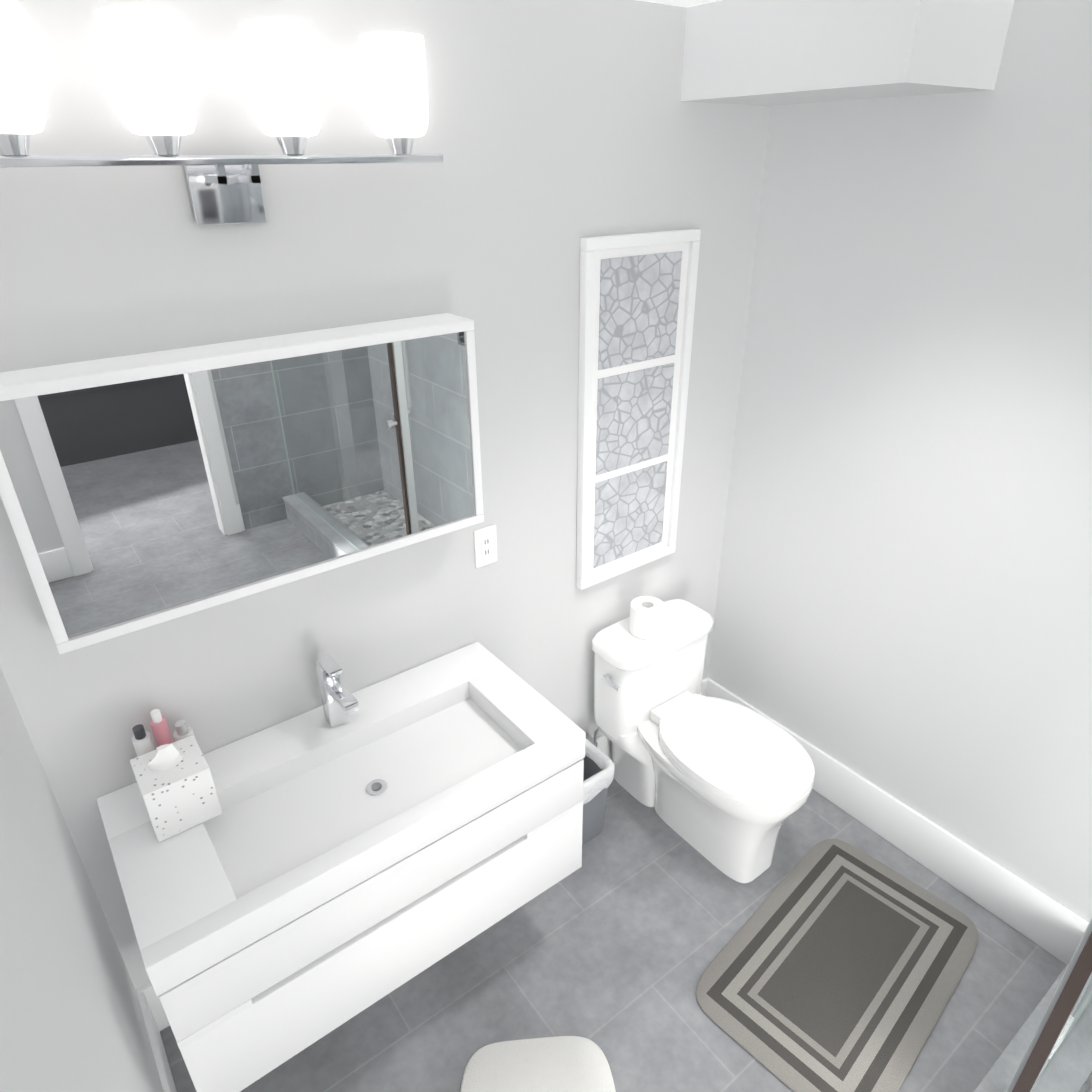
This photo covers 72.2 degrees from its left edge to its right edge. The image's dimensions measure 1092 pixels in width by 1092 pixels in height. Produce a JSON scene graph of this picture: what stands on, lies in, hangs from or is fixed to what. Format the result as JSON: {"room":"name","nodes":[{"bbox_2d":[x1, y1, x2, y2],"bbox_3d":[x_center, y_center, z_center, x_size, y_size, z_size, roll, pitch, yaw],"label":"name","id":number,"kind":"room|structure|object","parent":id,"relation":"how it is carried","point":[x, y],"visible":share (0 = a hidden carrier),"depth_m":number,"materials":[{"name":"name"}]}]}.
{"room":"bathroom","nodes":[
{"label":"bathroom","id":0,"kind":"room"},
{"bbox_2d":[0,667,162,1091],"bbox_3d":[0.453,1.190,-0.424,0.120,2.400,5.200,-19,33,-32],"label":"wall","id":1,"kind":"structure","parent":0,"point":[71,1018],"depth_m":1.04,"materials":[{"name":"white paint"}]},
{"bbox_2d":[137,983,176,1091],"bbox_3d":[-0.084,1.796,0.833,0.018,0.180,3.200,-19,33,-32],"label":"baseboard","id":2,"kind":"structure","parent":1,"relation":"attached to","point":[155,1022],"depth_m":1.88,"materials":[{"name":"white"}]},
{"bbox_2d":[0,0,770,990],"bbox_3d":[-0.241,-0.090,2.074,2.390,2.400,0.120,-19,33,-32],"label":"wall","id":3,"kind":"structure","parent":0,"point":[556,130],"depth_m":1.71,"materials":[{"name":"white paint"}]},
{"bbox_2d":[0,0,442,225],"bbox_3d":[-0.554,-0.719,1.295,0.825,0.307,0.156,-19,33,-32],"label":"sconce","id":4,"kind":"object","parent":3,"relation":"attached to","point":[145,56],"visible":1,"depth_m":1.25,"materials":[{"name":"white glass"}]},
{"bbox_2d":[0,313,483,653],"bbox_3d":[-0.572,-0.172,1.583,0.945,0.500,0.118,-19,33,-32],"label":"mirror","id":5,"kind":"object","parent":3,"relation":"attached to","point":[140,491],"visible":1,"depth_m":1.48,"materials":[{"name":"white mirror"}]},
{"bbox_2d":[96,642,585,1091],"bbox_3d":[-0.451,0.638,1.826,1.006,0.676,0.500,-19,33,-32],"label":"bathroom vanity","id":6,"kind":"object","parent":3,"relation":"attached to","point":[294,886],"visible":1,"depth_m":1.67,"materials":[{"name":"white paint"}]},
{"bbox_2d":[153,677,712,1025],"bbox_3d":[-0.178,0.917,2.541,2.120,0.180,0.018,-19,33,-32],"label":"baseboard","id":7,"kind":"structure","parent":3,"relation":"attached to","point":[604,743],"depth_m":2.79,"materials":[{"name":"white"}]},
{"bbox_2d":[474,524,497,567],"bbox_3d":[-0.167,0.001,2.091,0.072,0.116,0.008,-19,33,-32],"label":"electrical outlet plate","id":8,"kind":"object","parent":3,"relation":"attached to","point":[485,542],"visible":1,"depth_m":2.09,"materials":[{"name":"white plastic"}]},
{"bbox_2d":[586,728,598,747],"bbox_3d":[0.174,0.665,2.653,0.078,0.176,0.071,-19,33,-32],"label":"supply valve","id":9,"kind":"object","parent":3,"relation":"attached to","point":[592,740],"visible":0.29,"depth_m":2.65,"materials":[{"name":"silver metal"}]},
{"bbox_2d":[576,229,700,589],"bbox_3d":[0.267,-0.382,2.248,0.420,1.030,0.028,-19,33,-32],"label":"framed art","id":10,"kind":"object","parent":3,"relation":"attached to","point":[637,304],"visible":1,"depth_m":2.21,"materials":[{"name":"white"}]},
{"bbox_2d":[160,778,1066,1091],"bbox_3d":[1.334,1.960,0.795,2.390,0.100,5.320,-19,33,-32],"label":"floor","id":11,"kind":"structure","parent":0,"point":[620,938],"depth_m":2.11,"materials":[{"name":"tile"}]},
{"bbox_2d":[460,1036,615,1091],"bbox_3d":[-0.007,1.434,1.707,0.390,0.021,0.600,-3,27,-4],"label":"stool","id":12,"kind":"object","parent":11,"relation":"on","point":[565,1064],"visible":1,"depth_m":1.90,"materials":[{"name":"white plastic"}]},
{"bbox_2d":[582,739,614,844],"bbox_3d":[0.081,0.850,2.529,0.256,0.307,0.206,-19,33,-32],"label":"trash can","id":13,"kind":"object","parent":11,"relation":"on","point":[598,773],"visible":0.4,"depth_m":2.50,"materials":[{"name":"grey plastic"}]},
{"bbox_2d":[592,596,814,882],"bbox_3d":[0.519,0.621,2.453,0.451,0.775,0.737,-19,33,-32],"label":"toilet","id":14,"kind":"object","parent":11,"relation":"on","point":[724,786],"visible":1,"depth_m":2.42,"materials":[{"name":"white ceramic"}]},
{"bbox_2d":[696,839,977,1091],"bbox_3d":[0.854,1.196,2.164,0.820,0.011,0.520,-24,35,-38],"label":"grey bathmat","id":15,"kind":"object","parent":11,"relation":"on","point":[836,965],"visible":1,"depth_m":2.12,"materials":[{"name":"grey fabric"}]},
{"bbox_2d":[974,962,1091,1091],"bbox_3d":[1.759,1.562,1.280,0.700,0.155,1.788,-19,33,-32],"label":"shower curb","id":16,"kind":"object","parent":11,"relation":"on","point":[999,1075],"visible":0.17,"depth_m":1.78,"materials":[{"name":"tile"}]},
{"bbox_2d":[1006,918,1091,1091],"bbox_3d":[1.008,0.284,1.156,0.096,2.242,0.038,-19,33,-32],"label":"post","id":17,"kind":"object","parent":16,"relation":"on","point":[1065,998],"depth_m":1.49,"materials":[{"name":"brown metal"}]},
{"bbox_2d":[1032,977,1091,1091],"bbox_3d":[1.577,0.592,0.587,0.098,2.201,1.680,-19,33,-32],"label":"shower glass door","id":18,"kind":"structure","parent":16,"relation":"on","point":[1068,1048],"depth_m":1.51,"materials":[{"name":"grey"}]},
{"bbox_2d":[1037,975,1091,1079],"bbox_3d":[1.292,0.202,1.348,0.608,2.201,0.056,-19,33,-32],"label":"panel","id":19,"kind":"object","parent":16,"relation":"on","point":[1085,1000],"visible":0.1,"depth_m":1.69,"materials":[{"name":"grey"}]},
{"bbox_2d":[1079,1072,1091,1091],"bbox_3d":[1.856,1.628,1.299,0.562,0.020,1.650,-19,33,-32],"label":"pebbles","id":20,"kind":"object","parent":11,"relation":"on","point":[1089,1083],"depth_m":1.85,"materials":[{"name":"grey stone"}]},
{"bbox_2d":[637,0,720,7],"bbox_3d":[1.313,-0.262,-0.350,2.390,0.100,5.320,-19,33,-32],"label":"ceiling","id":21,"kind":"structure","parent":0,"point":[685,3],"depth_m":1.79,"materials":[{"name":"white paint"}]},
{"bbox_2d":[681,0,1013,105],"bbox_3d":[0.683,-1.185,1.780,0.370,0.200,0.620,-19,33,-32],"label":"ceiling soffit","id":22,"kind":"structure","parent":21,"relation":"attached to","point":[767,52],"depth_m":1.64,"materials":[{"name":"white paint"}]},
{"bbox_2d":[708,0,1091,921],"bbox_3d":[1.125,-0.134,2.134,0.120,2.400,1.406,-19,33,-32],"label":"wall","id":23,"kind":"structure","parent":0,"point":[904,600],"depth_m":2.07,"materials":[{"name":"white paint"}]},
{"bbox_2d":[709,681,1088,964],"bbox_3d":[1.087,0.875,2.600,0.014,0.180,1.386,-19,33,-32],"label":"baseboard","id":24,"kind":"structure","parent":23,"relation":"attached to","point":[1027,911],"depth_m":2.37,"materials":[{"name":"white"}]}
]}

